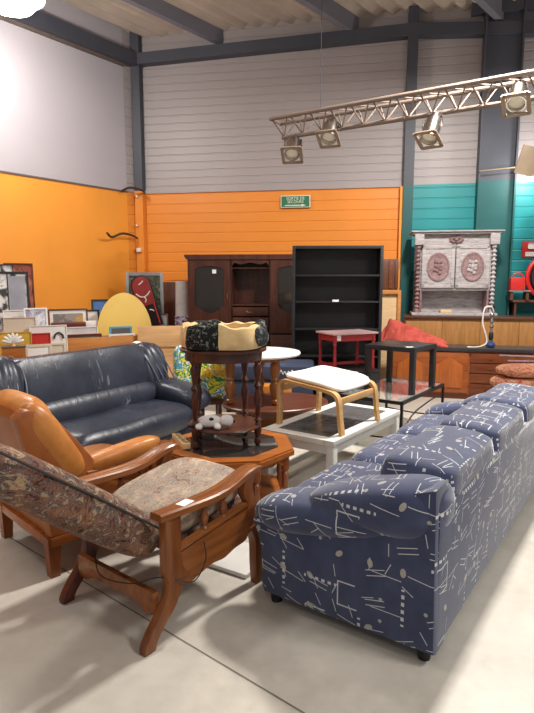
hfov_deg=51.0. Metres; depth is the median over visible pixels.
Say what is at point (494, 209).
column
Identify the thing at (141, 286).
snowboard
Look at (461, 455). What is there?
cushion
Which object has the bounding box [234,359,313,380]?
cushion
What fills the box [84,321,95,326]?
flat box
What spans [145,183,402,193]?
trim
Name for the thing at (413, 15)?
column
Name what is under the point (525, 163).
lampshade
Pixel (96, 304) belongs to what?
picture frame
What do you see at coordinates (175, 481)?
seat cushion
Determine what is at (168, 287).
wood panel
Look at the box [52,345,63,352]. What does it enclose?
picture
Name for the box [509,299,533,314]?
wall shelf
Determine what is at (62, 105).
wall
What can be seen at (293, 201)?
exit sign
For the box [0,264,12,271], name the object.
picture frame
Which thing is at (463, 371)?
buffet
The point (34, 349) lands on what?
picture frame
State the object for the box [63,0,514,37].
ceiling
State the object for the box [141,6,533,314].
wall
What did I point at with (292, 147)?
spotlight
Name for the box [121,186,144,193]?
cable
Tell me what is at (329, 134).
spotlight
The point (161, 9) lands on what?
beam
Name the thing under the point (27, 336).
painting
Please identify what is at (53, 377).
cushion
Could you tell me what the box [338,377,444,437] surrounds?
glass table
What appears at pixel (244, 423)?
shelf
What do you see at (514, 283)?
handbag
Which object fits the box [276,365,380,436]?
footstool
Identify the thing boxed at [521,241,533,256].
fire sign
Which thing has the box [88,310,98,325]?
picture frame
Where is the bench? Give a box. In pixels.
[483,354,533,392]
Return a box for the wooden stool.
[209,398,223,413]
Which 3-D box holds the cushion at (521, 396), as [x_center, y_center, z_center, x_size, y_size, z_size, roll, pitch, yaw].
[1.776,0.427,4.102,0.365,0.367,0.827,5,9,35]
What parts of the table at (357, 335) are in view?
leg, leg, leg, leg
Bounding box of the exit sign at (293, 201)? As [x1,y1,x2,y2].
[281,195,309,207]
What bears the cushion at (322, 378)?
on the footstool at (329, 380)
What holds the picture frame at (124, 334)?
in the wooden bin
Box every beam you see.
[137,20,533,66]
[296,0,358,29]
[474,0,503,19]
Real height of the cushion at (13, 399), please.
0.588 m
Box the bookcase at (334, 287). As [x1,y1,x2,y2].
[292,245,383,394]
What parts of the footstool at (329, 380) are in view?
frame, frame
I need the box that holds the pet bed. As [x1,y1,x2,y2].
[180,319,268,350]
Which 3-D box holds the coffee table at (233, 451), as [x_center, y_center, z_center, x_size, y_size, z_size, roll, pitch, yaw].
[-0.262,0.841,4.030,0.868,0.450,0.868,-1,8,-6]
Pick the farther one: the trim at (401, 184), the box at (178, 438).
the trim at (401, 184)
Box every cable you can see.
[106,232,137,238]
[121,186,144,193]
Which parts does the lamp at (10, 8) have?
lamp shade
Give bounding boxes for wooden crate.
[380,290,400,378]
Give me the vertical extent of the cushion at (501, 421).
0.367 m
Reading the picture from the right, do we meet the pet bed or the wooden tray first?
the pet bed
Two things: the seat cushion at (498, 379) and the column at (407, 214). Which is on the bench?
the seat cushion at (498, 379)
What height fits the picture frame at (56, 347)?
0.248 m
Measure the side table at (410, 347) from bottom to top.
0.472 m
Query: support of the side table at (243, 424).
on the coffee table at (233, 451)
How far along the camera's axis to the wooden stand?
8.30 m
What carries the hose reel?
attached to the wall at (207, 124)
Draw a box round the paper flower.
[2,333,23,345]
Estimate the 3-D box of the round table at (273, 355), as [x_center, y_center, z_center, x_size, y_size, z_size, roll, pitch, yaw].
[-0.100,0.204,5.780,0.890,0.518,0.890,0,8,0]
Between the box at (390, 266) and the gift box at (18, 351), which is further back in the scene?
the box at (390, 266)
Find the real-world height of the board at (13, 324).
0.555 m
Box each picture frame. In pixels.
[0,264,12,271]
[0,272,29,332]
[3,263,34,307]
[25,344,51,356]
[47,308,87,324]
[51,343,65,352]
[67,333,101,337]
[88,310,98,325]
[91,299,107,315]
[108,333,134,336]
[109,326,131,333]
[125,272,163,313]
[158,314,167,325]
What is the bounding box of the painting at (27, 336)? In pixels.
[0,331,31,355]
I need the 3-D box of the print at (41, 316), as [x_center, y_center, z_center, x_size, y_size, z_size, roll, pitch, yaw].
[-2.872,-0.274,6.993,0.272,0.661,0.117,-4,9,-27]
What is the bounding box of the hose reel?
[525,260,533,295]
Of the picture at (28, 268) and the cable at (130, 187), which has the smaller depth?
the picture at (28, 268)
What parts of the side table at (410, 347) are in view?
leg, leg, leg, leg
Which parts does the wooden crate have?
frame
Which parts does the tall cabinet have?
door, pane, cornice, drawer, drawer, door, door, panel, pane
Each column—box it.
[175,281,188,325]
[400,185,413,323]
[403,5,419,185]
[473,179,516,314]
[476,0,526,180]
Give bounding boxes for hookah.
[467,306,494,347]
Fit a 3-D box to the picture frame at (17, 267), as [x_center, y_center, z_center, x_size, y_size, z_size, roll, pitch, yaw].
[-3.301,-0.631,7.511,0.360,1.227,0.111,-4,9,-27]
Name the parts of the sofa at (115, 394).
armrest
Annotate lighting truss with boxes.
[269,4,533,139]
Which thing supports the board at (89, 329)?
on the display table
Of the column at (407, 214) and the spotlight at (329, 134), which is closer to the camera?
the spotlight at (329, 134)
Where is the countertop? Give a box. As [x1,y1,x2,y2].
[436,344,533,352]
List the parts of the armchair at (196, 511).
leg, armrest, cord, leg, post, post, armrest, rail, post, leg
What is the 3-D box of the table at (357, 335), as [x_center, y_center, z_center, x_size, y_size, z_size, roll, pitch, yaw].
[1.015,-0.084,7.154,0.660,0.479,0.440,-3,8,-24]
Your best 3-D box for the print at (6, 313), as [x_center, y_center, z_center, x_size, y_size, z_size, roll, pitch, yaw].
[-3.058,-0.272,7.075,0.475,0.634,0.069,-4,9,-27]
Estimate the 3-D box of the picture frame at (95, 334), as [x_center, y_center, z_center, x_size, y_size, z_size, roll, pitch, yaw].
[-2.399,-0.156,7.371,0.440,0.280,0.030,-4,9,-27]
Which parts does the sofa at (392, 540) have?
armrest, panel, armrest, panel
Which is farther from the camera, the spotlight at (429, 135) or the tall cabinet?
the tall cabinet
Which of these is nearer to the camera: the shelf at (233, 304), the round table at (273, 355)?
the round table at (273, 355)
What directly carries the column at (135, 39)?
attached to the wall at (207, 124)
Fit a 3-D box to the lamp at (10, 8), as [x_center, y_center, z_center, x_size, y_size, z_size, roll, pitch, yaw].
[-2.856,-4.406,6.141,0.760,1.200,0.760,0,8,0]
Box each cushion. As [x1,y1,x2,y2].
[0,389,51,413]
[0,443,158,556]
[12,344,146,402]
[60,399,192,446]
[83,443,148,479]
[113,457,237,532]
[173,345,225,398]
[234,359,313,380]
[286,365,369,391]
[296,460,381,486]
[352,434,415,464]
[380,425,493,495]
[396,414,447,434]
[440,400,523,450]
[477,383,533,420]
[490,375,533,385]
[496,363,533,377]
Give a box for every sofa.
[0,341,210,446]
[254,383,533,661]
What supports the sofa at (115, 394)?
on the floor
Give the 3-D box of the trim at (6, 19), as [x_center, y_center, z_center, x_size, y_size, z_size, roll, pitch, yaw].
[-5.446,-4.086,4.675,0.050,0.040,10.721,6,10,36]
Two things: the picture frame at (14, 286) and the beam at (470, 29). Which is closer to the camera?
the picture frame at (14, 286)
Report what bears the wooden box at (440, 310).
on the hutch
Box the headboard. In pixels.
[137,326,181,377]
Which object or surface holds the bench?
on the floor
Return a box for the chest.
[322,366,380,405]
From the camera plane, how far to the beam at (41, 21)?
8.17 m
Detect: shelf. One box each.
[187,414,260,434]
[232,267,268,268]
[232,303,268,305]
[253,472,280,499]
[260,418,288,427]
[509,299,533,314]
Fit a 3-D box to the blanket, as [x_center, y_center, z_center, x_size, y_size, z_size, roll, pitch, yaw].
[2.034,-0.345,7.807,0.960,0.371,0.390,2,8,14]
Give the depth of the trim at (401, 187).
8.77 m
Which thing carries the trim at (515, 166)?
attached to the wall at (207, 124)
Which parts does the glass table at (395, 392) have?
frame, glass, leg, leg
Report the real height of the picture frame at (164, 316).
0.226 m
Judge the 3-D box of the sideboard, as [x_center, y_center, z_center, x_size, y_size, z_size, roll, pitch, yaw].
[3.352,-0.053,8.252,2.640,1.085,0.560,2,8,12]
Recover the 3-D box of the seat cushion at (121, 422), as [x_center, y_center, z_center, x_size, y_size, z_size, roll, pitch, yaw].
[-1.345,0.611,4.918,0.780,0.266,1.620,5,9,32]
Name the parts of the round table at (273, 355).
leg, leg, leg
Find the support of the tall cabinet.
on the floor
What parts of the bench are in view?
seat, rail, rail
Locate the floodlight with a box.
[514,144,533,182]
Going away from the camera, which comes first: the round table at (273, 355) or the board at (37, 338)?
the round table at (273, 355)
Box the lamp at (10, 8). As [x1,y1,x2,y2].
[0,0,45,17]
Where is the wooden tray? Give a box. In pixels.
[51,322,85,326]
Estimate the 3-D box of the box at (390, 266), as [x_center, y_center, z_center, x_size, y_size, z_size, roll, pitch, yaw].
[1.631,-1.233,8.422,0.645,0.454,0.256,1,8,5]
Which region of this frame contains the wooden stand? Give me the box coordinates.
[506,290,530,299]
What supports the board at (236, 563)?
on the floor
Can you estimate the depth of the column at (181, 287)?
9.10 m
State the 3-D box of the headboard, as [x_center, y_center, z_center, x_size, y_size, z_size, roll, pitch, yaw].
[-1.380,0.084,7.564,0.695,0.998,0.045,-1,8,-8]
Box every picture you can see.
[4,311,23,317]
[13,264,33,307]
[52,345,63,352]
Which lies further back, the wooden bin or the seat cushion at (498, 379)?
the wooden bin
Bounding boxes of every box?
[0,345,25,358]
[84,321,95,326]
[172,433,190,449]
[383,259,398,289]
[439,309,450,312]
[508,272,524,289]
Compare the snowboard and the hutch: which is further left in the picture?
the snowboard
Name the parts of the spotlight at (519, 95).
gel frame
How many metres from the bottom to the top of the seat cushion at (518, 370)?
0.134 m
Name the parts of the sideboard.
door, door, door, door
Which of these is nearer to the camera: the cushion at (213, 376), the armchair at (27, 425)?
the armchair at (27, 425)
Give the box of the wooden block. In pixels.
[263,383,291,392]
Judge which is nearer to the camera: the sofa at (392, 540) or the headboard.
the sofa at (392, 540)
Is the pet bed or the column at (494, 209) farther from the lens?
the column at (494, 209)
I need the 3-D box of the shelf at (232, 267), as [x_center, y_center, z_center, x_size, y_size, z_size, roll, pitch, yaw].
[-0.233,-1.373,8.715,0.570,0.018,0.340,1,8,5]
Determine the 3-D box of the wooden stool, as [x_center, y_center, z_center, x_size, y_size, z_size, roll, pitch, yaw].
[-0.732,0.623,6.190,0.500,0.300,0.240,-2,8,-14]
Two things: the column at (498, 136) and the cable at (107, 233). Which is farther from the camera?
the cable at (107, 233)
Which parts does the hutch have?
panel, door, moulding, panel, board, cornice, door, moulding, panel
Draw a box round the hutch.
[409,230,504,315]
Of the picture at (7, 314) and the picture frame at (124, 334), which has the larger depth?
the picture frame at (124, 334)
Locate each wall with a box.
[0,0,136,315]
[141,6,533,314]
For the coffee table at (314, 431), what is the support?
on the floor
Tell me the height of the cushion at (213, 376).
0.594 m
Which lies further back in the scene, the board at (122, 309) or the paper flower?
the board at (122, 309)
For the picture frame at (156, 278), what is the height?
0.860 m
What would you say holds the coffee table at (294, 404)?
on the floor
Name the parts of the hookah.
glass, stem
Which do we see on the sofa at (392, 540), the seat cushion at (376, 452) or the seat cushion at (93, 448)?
the seat cushion at (376, 452)
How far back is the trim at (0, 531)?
2.46 m
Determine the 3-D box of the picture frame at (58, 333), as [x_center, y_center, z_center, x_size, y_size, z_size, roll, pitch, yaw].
[-2.706,-0.163,6.951,0.436,0.450,0.057,-4,9,-27]
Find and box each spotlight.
[280,135,303,163]
[315,117,340,148]
[413,112,443,149]
[500,79,531,117]
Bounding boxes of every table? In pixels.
[170,430,293,506]
[180,346,266,449]
[222,392,327,427]
[225,347,300,405]
[262,402,399,474]
[316,329,377,368]
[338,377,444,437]
[364,340,436,394]
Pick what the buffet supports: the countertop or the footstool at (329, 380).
the countertop
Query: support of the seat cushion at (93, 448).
on the armchair at (27, 425)
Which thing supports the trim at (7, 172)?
attached to the wall at (62, 105)
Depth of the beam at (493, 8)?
7.89 m
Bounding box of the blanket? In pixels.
[381,318,448,347]
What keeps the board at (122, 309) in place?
on the display table
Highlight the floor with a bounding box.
[0,397,533,712]
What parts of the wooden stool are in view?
seat, leg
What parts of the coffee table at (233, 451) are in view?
leg, leg, leg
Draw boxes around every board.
[3,317,35,331]
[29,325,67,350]
[31,333,50,343]
[67,326,97,334]
[98,293,150,334]
[209,542,249,578]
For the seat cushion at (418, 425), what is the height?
0.200 m
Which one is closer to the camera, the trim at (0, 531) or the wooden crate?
the trim at (0, 531)
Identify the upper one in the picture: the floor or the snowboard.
the snowboard
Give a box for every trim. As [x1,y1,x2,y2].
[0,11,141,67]
[0,15,124,66]
[0,170,126,192]
[0,531,304,712]
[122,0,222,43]
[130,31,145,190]
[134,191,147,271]
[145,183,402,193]
[397,186,402,289]
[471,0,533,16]
[479,166,515,171]
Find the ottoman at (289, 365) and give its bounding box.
[223,359,313,411]
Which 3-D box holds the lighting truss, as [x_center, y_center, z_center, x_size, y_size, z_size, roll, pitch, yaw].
[2.038,-3.619,5.335,4.615,2.423,0.288,5,9,32]
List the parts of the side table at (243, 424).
leg, leg, leg, leg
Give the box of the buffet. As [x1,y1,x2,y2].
[392,344,533,398]
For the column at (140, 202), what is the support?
attached to the wall at (207, 124)
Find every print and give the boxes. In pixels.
[3,310,23,325]
[23,308,47,325]
[53,313,82,322]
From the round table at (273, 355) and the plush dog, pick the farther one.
the round table at (273, 355)
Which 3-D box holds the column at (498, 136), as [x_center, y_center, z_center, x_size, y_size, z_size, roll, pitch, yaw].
[3.441,-3.900,8.249,0.540,2.530,0.200,1,8,10]
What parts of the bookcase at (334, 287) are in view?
panel, shelf, shelf, shelf, shelf, panel, panel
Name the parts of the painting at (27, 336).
frame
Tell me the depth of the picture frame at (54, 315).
7.86 m
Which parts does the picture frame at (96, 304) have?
frame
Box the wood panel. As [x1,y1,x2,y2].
[163,282,175,325]
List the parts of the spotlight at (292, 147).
gel frame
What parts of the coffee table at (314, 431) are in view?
leg, frame, leg, leg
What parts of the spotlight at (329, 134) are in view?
gel frame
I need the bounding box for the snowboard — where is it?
[131,275,162,325]
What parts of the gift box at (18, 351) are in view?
lid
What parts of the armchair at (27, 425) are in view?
leg, panel, rail, leg, panel, armrest, post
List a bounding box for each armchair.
[0,389,174,578]
[0,442,261,656]
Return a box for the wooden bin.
[67,334,137,350]
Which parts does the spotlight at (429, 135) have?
gel frame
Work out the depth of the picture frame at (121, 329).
7.58 m
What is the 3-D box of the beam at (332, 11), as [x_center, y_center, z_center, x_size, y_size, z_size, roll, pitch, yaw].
[-1.789,-4.865,5.359,0.100,0.740,8.999,8,11,44]
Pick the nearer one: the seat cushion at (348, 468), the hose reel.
the seat cushion at (348, 468)
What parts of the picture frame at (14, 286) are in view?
frame, grey panel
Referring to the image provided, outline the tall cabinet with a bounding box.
[184,254,291,358]
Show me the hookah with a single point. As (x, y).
(490, 343)
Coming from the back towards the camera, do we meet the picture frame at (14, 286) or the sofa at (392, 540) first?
the picture frame at (14, 286)
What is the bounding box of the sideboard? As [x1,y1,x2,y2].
[403,314,533,345]
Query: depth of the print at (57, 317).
7.86 m
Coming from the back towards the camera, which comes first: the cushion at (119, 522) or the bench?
the bench
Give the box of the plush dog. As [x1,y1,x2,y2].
[187,415,234,429]
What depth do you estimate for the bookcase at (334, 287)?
7.71 m
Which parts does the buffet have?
door, arched panel, arched panel, door, drawer, drawer, drawer, drawer, drawer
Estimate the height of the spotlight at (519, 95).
0.334 m
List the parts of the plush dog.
leg, leg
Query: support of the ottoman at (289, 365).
on the floor

